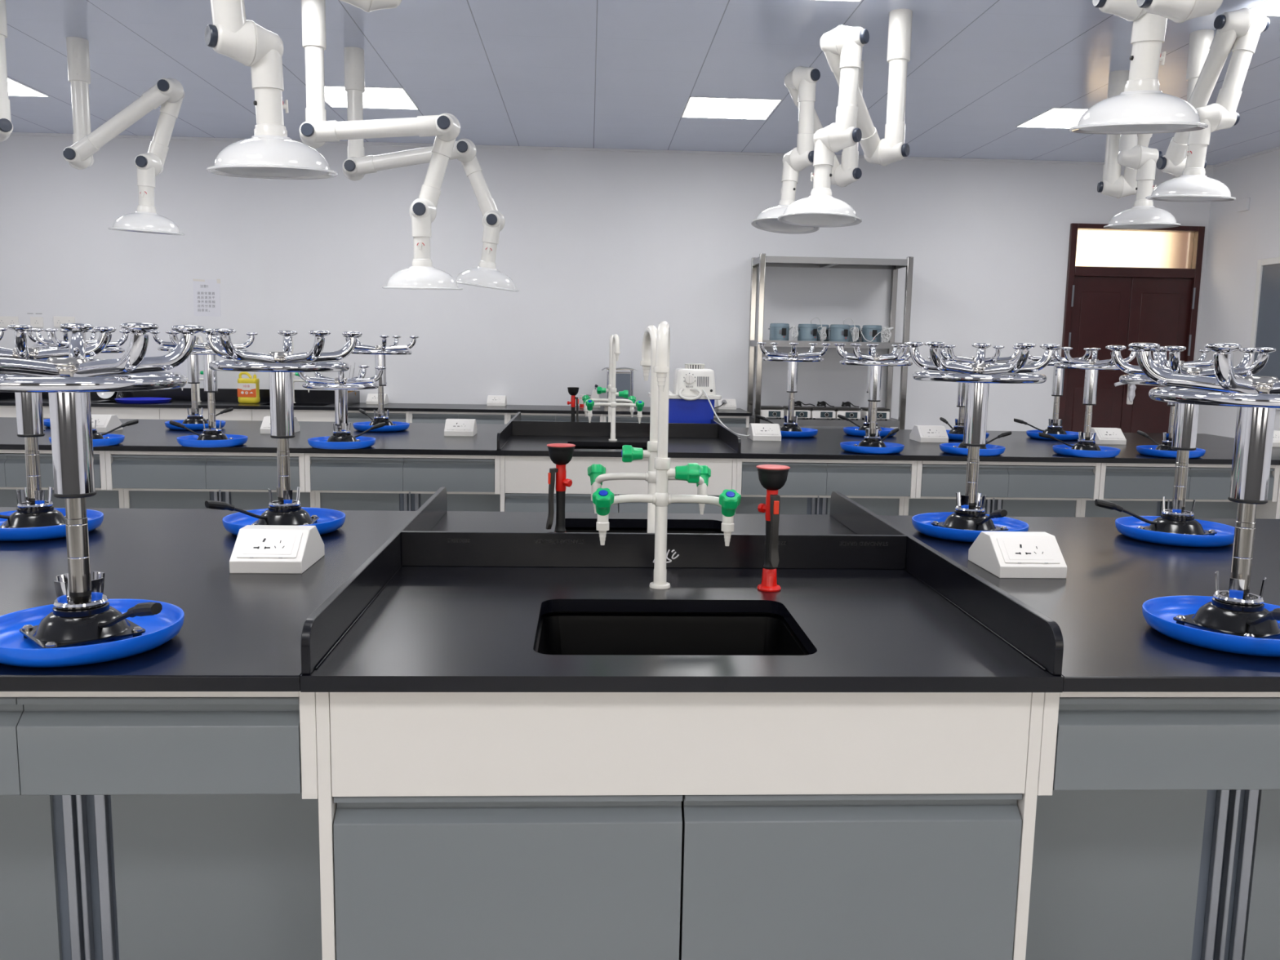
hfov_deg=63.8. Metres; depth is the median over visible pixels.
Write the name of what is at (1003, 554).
box
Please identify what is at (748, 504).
panel
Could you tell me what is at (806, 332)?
pot
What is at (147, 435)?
countertop
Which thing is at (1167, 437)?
socket
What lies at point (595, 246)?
wall
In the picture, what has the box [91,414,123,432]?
box
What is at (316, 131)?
extraction arm
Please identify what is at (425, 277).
hood
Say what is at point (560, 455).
cup
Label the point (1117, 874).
panel
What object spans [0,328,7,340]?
stool
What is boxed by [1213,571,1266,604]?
socket
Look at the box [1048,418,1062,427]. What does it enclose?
socket
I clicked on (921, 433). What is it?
box
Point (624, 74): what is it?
ceiling
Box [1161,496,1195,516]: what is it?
socket
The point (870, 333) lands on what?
pot
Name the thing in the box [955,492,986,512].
socket
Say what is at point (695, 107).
recessed light
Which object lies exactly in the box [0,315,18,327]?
wall outlet
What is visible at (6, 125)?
extraction arm
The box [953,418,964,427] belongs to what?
socket
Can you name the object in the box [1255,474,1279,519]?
end panel
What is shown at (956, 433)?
stool
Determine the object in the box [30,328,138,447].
stool
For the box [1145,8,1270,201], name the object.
extraction arm
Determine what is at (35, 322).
wall outlet
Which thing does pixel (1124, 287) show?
door
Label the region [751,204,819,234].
hood
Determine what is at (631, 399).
tap
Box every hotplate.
[760,405,784,418]
[782,400,814,419]
[808,400,835,419]
[833,401,861,420]
[860,407,889,420]
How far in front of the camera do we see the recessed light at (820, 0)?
4.73 m
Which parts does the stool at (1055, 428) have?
leg, lever, seat, mounting plate, leg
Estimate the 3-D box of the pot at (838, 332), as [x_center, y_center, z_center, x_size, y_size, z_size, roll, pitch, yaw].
[1.639,-1.204,8.446,0.163,0.143,0.163,-1,8,-11]
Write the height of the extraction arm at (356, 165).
1.312 m
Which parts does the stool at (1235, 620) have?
leg, seat, mounting plate, leg, leg, lever, leg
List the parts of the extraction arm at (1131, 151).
joint knob, joint knob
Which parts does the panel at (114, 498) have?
rail, post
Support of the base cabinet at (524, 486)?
on the floor
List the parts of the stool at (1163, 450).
leg, lever, leg, mounting plate, seat, leg, leg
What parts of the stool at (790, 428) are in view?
leg, leg, mounting plate, leg, seat, leg, leg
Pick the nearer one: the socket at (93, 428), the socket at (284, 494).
the socket at (284, 494)
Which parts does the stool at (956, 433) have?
mounting plate, seat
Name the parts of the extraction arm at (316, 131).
joint knob, joint knob, damper handle, joint knob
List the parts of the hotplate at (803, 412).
heating plate, control panel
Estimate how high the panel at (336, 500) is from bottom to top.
0.775 m
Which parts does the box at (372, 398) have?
plate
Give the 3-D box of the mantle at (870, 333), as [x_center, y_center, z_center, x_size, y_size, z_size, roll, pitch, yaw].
[1.949,-1.200,8.457,0.272,0.143,0.196,3,8,14]
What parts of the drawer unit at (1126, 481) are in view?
drawer, drawer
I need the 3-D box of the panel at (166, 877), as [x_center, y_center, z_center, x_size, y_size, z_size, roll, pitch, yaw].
[-0.945,0.665,1.754,0.881,0.775,0.030,1,8,-3]
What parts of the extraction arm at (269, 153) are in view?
joint knob, damper handle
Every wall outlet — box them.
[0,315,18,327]
[30,316,43,327]
[53,316,75,327]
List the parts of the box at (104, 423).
plate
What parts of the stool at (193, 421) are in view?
leg, seat, mounting plate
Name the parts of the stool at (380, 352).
leg, leg, seat, mounting plate, leg, leg, leg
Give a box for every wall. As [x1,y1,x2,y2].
[0,135,1213,431]
[1196,149,1279,519]
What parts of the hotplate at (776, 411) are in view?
heating plate, control panel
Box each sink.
[300,486,1063,798]
[496,412,741,504]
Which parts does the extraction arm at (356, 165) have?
joint knob, joint knob, joint knob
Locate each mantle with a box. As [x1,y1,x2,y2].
[768,323,798,340]
[797,317,826,341]
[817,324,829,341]
[828,317,858,342]
[848,324,862,342]
[860,324,893,342]
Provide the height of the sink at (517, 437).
0.346 m
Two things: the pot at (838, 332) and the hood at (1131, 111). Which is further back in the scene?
the pot at (838, 332)
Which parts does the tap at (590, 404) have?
valve handle, branch arm, valve handle, branch arm, valve handle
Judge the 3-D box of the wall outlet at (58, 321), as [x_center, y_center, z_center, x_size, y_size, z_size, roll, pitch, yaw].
[-4.721,-1.297,8.432,0.170,0.087,0.010,1,8,-3]
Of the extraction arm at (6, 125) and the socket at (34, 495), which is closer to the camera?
the socket at (34, 495)
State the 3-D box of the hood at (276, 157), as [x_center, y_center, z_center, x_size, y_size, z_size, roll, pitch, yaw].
[-1.124,-0.988,3.148,0.380,0.122,0.380,1,8,-3]
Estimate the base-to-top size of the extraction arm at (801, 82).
0.948 m
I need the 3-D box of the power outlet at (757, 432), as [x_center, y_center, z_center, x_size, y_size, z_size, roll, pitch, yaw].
[0.660,-0.257,5.458,0.150,0.082,0.190,1,8,-3]
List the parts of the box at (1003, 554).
plate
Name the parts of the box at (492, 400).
plate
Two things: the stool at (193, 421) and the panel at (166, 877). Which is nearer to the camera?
the panel at (166, 877)
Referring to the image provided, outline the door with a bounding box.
[1058,222,1204,433]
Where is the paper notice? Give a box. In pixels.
[192,279,221,316]
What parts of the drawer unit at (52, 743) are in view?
drawer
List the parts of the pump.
tank, power cord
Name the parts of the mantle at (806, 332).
control panel, cord, cord, cord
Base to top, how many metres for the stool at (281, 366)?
0.511 m
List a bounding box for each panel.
[0,487,124,508]
[0,792,322,959]
[123,488,315,509]
[315,490,500,511]
[735,495,904,515]
[903,497,1081,517]
[1025,789,1279,959]
[1080,498,1237,518]
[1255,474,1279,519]
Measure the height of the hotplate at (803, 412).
0.150 m
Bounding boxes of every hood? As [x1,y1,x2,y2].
[107,211,184,235]
[206,134,337,179]
[382,266,462,289]
[455,266,519,291]
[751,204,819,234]
[777,195,862,226]
[1069,89,1208,133]
[1103,205,1181,229]
[1145,174,1235,201]
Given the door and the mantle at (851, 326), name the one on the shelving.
the mantle at (851, 326)
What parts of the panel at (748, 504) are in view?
rail, post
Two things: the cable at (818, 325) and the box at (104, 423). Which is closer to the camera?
the box at (104, 423)
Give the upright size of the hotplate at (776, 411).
0.100 m
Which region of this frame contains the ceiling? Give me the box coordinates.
[4,0,1279,164]
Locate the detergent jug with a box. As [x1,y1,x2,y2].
[237,371,260,403]
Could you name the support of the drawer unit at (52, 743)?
attached to the countertop at (239, 632)
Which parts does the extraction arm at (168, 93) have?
joint knob, joint knob, damper handle, joint knob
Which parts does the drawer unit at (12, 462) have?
drawer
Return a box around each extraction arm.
[0,0,13,142]
[62,36,184,235]
[204,0,401,179]
[299,0,462,289]
[342,46,519,291]
[751,60,863,234]
[777,8,912,226]
[1069,0,1222,133]
[1097,70,1181,229]
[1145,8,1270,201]
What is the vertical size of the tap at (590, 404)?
0.538 m
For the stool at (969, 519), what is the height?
0.511 m
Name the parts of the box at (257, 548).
plate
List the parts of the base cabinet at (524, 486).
door, apron panel, door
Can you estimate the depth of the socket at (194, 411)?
5.46 m
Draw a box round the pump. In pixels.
[648,363,750,436]
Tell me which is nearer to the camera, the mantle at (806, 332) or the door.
the mantle at (806, 332)
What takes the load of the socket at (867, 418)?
attached to the stool at (860, 430)
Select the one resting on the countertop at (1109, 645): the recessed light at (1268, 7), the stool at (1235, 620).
the stool at (1235, 620)
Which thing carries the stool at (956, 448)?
on the countertop at (825, 445)
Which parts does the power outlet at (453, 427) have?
plate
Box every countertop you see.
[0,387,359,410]
[0,417,505,455]
[0,506,415,691]
[347,402,751,416]
[727,426,1279,465]
[878,515,1279,692]
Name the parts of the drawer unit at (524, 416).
drawer, drawer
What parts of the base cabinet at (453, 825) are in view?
door, apron panel, door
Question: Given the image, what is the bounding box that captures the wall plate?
[1237,197,1249,211]
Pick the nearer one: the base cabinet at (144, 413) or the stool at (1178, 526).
the stool at (1178, 526)
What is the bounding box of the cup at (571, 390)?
[567,386,578,395]
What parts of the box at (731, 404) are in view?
plate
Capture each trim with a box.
[9,132,1214,168]
[1213,146,1279,167]
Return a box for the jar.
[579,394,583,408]
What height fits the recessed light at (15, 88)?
0.003 m
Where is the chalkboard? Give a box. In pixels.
[1249,257,1279,409]
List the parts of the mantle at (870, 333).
cord, control panel, cord, cord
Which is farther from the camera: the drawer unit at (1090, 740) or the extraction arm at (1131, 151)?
the extraction arm at (1131, 151)
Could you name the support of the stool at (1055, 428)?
on the countertop at (825, 445)
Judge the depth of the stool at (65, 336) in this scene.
5.32 m
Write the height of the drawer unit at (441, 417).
0.180 m
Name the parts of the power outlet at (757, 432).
plate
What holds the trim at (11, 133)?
attached to the wall at (595, 246)
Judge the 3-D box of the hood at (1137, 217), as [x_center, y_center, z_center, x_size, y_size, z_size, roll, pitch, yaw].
[2.738,-1.431,5.603,0.380,0.116,0.380,1,8,-3]
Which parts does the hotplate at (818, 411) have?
heating plate, control panel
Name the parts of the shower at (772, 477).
flow knob, cup lid, squeeze lever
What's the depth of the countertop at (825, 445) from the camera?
5.05 m
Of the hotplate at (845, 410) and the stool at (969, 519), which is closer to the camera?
the stool at (969, 519)
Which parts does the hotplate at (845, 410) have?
heating plate, control panel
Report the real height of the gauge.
0.193 m
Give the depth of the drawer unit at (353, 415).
8.09 m
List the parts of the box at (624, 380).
corner post, plate, panel, corner post, corner post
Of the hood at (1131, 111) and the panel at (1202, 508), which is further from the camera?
the panel at (1202, 508)
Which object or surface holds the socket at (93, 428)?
attached to the stool at (104, 439)
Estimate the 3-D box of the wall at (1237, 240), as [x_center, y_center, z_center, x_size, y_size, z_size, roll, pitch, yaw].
[5.235,-0.471,3.156,0.200,2.875,11.658,1,8,-3]
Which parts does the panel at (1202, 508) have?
post, rail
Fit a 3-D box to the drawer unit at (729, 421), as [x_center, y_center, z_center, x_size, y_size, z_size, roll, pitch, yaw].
[0.586,-0.436,8.299,0.569,0.180,0.151,1,8,-3]
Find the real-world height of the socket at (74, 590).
0.044 m
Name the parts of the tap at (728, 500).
valve handle, branch arm, valve handle, branch arm, valve handle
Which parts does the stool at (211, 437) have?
leg, leg, lever, seat, mounting plate, leg, leg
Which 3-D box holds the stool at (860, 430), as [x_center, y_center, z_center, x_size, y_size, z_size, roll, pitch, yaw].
[1.303,-0.510,5.814,0.398,0.512,0.381,-1,8,-18]
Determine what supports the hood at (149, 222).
attached to the extraction arm at (168, 93)
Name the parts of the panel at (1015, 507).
post, rail, post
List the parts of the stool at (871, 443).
leg, leg, mounting plate, seat, leg, leg, leg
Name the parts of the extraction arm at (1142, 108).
joint knob, joint knob, damper handle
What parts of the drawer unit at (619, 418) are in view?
drawer, drawer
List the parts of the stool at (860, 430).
leg, seat, mounting plate, leg, leg, leg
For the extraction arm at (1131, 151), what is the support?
hanging from the ceiling
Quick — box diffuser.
[835,0,859,0]
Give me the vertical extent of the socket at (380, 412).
0.044 m
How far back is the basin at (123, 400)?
8.14 m
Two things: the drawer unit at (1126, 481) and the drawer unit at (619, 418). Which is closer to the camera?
the drawer unit at (1126, 481)
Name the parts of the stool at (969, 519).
leg, leg, mounting plate, seat, leg, lever, leg, leg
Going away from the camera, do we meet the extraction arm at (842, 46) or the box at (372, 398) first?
the extraction arm at (842, 46)
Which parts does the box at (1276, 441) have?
plate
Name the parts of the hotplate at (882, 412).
heating plate, control panel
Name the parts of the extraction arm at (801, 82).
joint knob, joint knob, joint knob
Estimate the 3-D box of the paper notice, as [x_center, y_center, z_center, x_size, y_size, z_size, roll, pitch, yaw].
[-3.562,-1.502,8.466,0.222,0.303,0.002,1,8,-3]
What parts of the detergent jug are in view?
jug handle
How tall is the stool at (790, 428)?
0.511 m
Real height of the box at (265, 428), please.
0.082 m
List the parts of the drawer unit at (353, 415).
drawer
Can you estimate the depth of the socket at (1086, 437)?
4.90 m
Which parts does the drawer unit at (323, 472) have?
drawer, drawer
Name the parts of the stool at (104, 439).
leg, leg, seat, mounting plate, leg, lever, leg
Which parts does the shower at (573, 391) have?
squeeze lever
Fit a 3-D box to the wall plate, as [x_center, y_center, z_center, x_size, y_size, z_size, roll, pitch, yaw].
[4.877,-2.226,8.308,0.024,0.100,0.120,1,8,-3]
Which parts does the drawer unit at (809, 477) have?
drawer, drawer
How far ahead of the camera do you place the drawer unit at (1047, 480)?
4.85 m
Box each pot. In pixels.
[768,323,789,340]
[797,324,817,341]
[829,324,849,342]
[861,324,882,342]
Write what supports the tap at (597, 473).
on the sink at (451, 601)
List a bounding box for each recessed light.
[7,77,49,97]
[324,85,418,109]
[681,97,782,119]
[819,0,861,1]
[1015,107,1088,128]
[1249,0,1279,16]
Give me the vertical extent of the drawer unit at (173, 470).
0.180 m
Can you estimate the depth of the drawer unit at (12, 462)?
4.62 m
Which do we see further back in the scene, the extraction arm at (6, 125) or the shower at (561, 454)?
the extraction arm at (6, 125)
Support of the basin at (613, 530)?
in the sink at (451, 601)
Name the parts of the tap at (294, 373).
branch arm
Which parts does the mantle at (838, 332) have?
control panel, cord, cord, cord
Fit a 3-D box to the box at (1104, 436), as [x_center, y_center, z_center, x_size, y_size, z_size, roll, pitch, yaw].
[2.526,-0.242,5.594,0.150,0.082,0.190,1,8,-3]
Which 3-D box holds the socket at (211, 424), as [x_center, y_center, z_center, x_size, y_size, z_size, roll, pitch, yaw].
[-1.942,-0.245,4.667,0.078,0.044,0.078,3,8,15]
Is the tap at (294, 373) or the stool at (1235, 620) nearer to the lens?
the stool at (1235, 620)
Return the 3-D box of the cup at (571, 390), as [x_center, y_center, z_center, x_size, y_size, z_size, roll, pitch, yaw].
[-0.363,-0.482,5.595,0.064,0.043,0.064,1,8,-3]
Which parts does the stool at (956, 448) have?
leg, leg, mounting plate, seat, lever, leg, leg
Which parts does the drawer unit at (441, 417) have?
drawer, drawer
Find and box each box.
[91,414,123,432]
[229,524,324,573]
[260,416,300,434]
[365,393,388,404]
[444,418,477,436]
[486,395,506,406]
[601,367,638,409]
[715,399,736,409]
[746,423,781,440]
[909,425,948,442]
[968,531,1066,578]
[1090,427,1126,444]
[1272,430,1279,447]
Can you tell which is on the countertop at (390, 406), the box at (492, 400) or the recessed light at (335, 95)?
the box at (492, 400)
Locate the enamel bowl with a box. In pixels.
[96,391,114,398]
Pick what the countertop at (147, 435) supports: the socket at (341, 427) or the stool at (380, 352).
the stool at (380, 352)
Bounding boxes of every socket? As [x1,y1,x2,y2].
[16,486,53,508]
[53,571,108,609]
[92,419,96,430]
[186,407,203,417]
[202,420,222,431]
[267,486,300,507]
[333,422,351,433]
[373,409,388,418]
[756,568,781,591]
[783,415,797,424]
[863,415,877,423]
[864,427,880,438]
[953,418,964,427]
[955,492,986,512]
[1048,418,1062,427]
[1077,431,1096,442]
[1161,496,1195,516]
[1162,432,1172,442]
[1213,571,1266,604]
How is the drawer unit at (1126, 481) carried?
attached to the countertop at (825, 445)
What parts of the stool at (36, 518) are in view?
lever, leg, leg, leg, mounting plate, seat, leg, leg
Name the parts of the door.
lever, handle plate, transom pane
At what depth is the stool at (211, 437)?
4.62 m
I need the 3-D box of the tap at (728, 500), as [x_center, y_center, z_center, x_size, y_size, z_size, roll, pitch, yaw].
[0.056,-0.041,2.025,0.297,0.538,0.145,1,8,-3]
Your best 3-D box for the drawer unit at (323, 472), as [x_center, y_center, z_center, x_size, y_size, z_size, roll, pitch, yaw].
[-1.088,-0.040,4.775,0.884,0.180,0.151,1,8,-3]
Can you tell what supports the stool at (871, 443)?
on the countertop at (825, 445)
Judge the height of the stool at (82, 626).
0.512 m
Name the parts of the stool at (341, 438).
leg, leg, leg, seat, mounting plate, leg, lever, leg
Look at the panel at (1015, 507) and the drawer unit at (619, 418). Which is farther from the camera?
the drawer unit at (619, 418)
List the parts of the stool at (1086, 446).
leg, lever, leg, mounting plate, seat, leg, leg, leg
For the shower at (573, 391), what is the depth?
5.59 m
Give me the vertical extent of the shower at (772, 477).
0.254 m
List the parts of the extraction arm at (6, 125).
joint knob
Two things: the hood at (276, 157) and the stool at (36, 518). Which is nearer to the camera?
the stool at (36, 518)
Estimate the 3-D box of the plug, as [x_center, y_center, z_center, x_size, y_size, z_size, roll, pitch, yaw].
[0.606,-0.632,8.589,0.237,0.082,0.061,1,8,-3]
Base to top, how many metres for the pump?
0.385 m
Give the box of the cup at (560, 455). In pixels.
[547,446,574,465]
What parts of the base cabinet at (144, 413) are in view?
panel, panel, panel, panel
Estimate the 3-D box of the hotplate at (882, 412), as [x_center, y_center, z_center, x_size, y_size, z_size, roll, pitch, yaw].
[1.948,-0.546,8.521,0.200,0.100,0.216,1,8,-3]
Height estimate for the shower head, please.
0.043 m
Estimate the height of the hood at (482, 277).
0.138 m
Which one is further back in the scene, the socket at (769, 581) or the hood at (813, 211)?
the hood at (813, 211)
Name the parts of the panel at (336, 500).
post, rail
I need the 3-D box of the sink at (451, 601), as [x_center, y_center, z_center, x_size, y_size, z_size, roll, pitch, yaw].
[0.035,0.292,2.297,1.151,0.346,1.494,1,8,-3]
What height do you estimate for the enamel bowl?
0.144 m
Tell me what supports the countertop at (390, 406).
attached to the wall at (595, 246)
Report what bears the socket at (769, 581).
attached to the shower at (772, 477)
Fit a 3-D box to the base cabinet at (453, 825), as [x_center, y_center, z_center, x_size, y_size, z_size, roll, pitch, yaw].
[0.030,0.605,2.338,1.124,0.775,1.435,1,8,-3]
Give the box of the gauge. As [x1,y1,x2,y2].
[586,384,599,408]
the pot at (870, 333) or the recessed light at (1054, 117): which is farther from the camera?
the pot at (870, 333)
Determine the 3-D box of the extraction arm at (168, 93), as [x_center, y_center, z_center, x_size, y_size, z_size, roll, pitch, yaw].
[-2.809,-1.867,5.590,0.626,1.042,0.378,1,8,-3]
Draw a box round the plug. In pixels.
[714,399,726,408]
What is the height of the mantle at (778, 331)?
0.143 m
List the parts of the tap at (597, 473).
valve handle, branch arm, valve handle, branch arm, valve handle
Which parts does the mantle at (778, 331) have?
control panel, cord, cord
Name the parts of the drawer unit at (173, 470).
drawer, drawer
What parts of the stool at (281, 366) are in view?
leg, leg, lever, seat, mounting plate, leg, leg, leg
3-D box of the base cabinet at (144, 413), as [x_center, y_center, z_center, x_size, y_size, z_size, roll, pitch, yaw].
[-3.758,-0.239,8.331,2.826,0.732,0.587,1,8,-3]
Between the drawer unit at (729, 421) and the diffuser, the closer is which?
the diffuser
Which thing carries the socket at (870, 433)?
attached to the stool at (871, 443)
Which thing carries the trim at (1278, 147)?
attached to the wall at (1237, 240)
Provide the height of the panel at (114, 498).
0.775 m
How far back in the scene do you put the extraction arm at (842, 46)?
4.67 m
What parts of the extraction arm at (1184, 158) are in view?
joint knob, damper handle, joint knob, joint knob, joint knob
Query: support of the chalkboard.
attached to the wall at (1237, 240)
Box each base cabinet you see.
[0,405,335,422]
[315,692,1044,959]
[500,455,737,513]
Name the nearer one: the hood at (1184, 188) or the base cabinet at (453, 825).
the base cabinet at (453, 825)
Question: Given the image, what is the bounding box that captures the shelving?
[746,253,913,429]
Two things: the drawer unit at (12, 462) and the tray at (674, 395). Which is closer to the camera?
the drawer unit at (12, 462)
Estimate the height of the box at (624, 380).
0.335 m
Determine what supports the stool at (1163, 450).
on the countertop at (825, 445)
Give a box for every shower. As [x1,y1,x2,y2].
[546,443,575,532]
[567,386,578,422]
[756,464,790,591]
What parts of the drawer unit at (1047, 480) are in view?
drawer, drawer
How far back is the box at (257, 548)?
2.19 m
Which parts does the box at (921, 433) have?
plate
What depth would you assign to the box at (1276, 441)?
5.54 m
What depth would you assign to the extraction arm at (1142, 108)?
3.00 m
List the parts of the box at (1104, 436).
plate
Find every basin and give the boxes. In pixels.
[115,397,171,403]
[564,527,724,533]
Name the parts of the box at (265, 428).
plate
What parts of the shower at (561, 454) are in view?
squeeze lever, cup lid, flow knob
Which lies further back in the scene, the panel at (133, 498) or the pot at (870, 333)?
the pot at (870, 333)
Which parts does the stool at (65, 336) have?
leg, seat, leg, leg, leg, leg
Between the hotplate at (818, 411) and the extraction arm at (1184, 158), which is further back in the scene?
the hotplate at (818, 411)
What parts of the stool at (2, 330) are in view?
leg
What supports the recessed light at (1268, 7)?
in the ceiling
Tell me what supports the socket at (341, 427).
attached to the stool at (341, 438)
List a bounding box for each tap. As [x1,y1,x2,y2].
[181,335,204,401]
[292,337,309,403]
[582,334,635,422]
[585,333,644,440]
[587,324,711,533]
[591,320,741,589]
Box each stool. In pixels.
[0,322,204,667]
[0,324,116,541]
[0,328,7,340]
[25,329,98,427]
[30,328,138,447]
[149,331,233,430]
[165,330,257,447]
[200,328,362,535]
[297,364,386,449]
[342,334,418,431]
[755,342,831,437]
[833,342,912,454]
[837,343,908,436]
[904,341,1060,542]
[927,356,989,440]
[938,345,1020,456]
[1013,347,1092,440]
[1038,346,1137,457]
[1094,345,1276,546]
[1128,342,1279,657]
[1135,349,1213,457]
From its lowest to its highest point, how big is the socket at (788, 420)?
0.044 m
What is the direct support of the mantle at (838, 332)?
on the shelving
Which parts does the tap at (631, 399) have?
valve handle, branch arm, valve handle, branch arm, valve handle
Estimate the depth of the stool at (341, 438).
4.65 m
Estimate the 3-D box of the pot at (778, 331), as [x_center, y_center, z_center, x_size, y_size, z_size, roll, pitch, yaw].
[1.141,-1.210,8.420,0.163,0.143,0.163,1,8,-3]
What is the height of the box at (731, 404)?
0.082 m
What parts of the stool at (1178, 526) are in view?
leg, lever, leg, seat, mounting plate, leg, leg, leg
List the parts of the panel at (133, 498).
post, rail, post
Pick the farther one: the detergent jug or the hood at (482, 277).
the detergent jug
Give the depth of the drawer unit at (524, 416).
8.16 m
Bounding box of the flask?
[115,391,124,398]
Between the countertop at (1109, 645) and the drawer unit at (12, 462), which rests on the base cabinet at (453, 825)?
the countertop at (1109, 645)
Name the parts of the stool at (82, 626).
leg, leg, mounting plate, seat, leg, lever, leg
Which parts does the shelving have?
post, post, shelf, shelf, shelf, post, post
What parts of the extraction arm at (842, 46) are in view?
damper handle, joint knob, joint knob, joint knob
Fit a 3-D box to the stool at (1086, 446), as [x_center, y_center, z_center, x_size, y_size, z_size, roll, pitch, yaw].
[2.126,-0.374,4.904,0.381,0.512,0.398,8,10,44]
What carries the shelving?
on the floor
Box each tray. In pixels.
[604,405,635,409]
[648,391,721,399]
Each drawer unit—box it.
[0,449,106,489]
[0,691,318,799]
[105,450,305,492]
[304,453,500,493]
[347,410,408,422]
[408,411,507,424]
[507,413,603,422]
[603,413,649,422]
[713,415,749,427]
[736,458,917,497]
[915,460,1101,500]
[1037,692,1279,795]
[1098,462,1279,502]
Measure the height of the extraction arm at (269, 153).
1.101 m
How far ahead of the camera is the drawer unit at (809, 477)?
4.81 m
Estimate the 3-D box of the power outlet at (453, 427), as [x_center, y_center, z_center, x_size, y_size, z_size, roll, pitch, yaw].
[-0.942,-0.279,5.406,0.150,0.082,0.190,1,8,-3]
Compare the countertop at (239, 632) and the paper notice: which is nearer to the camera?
the countertop at (239, 632)

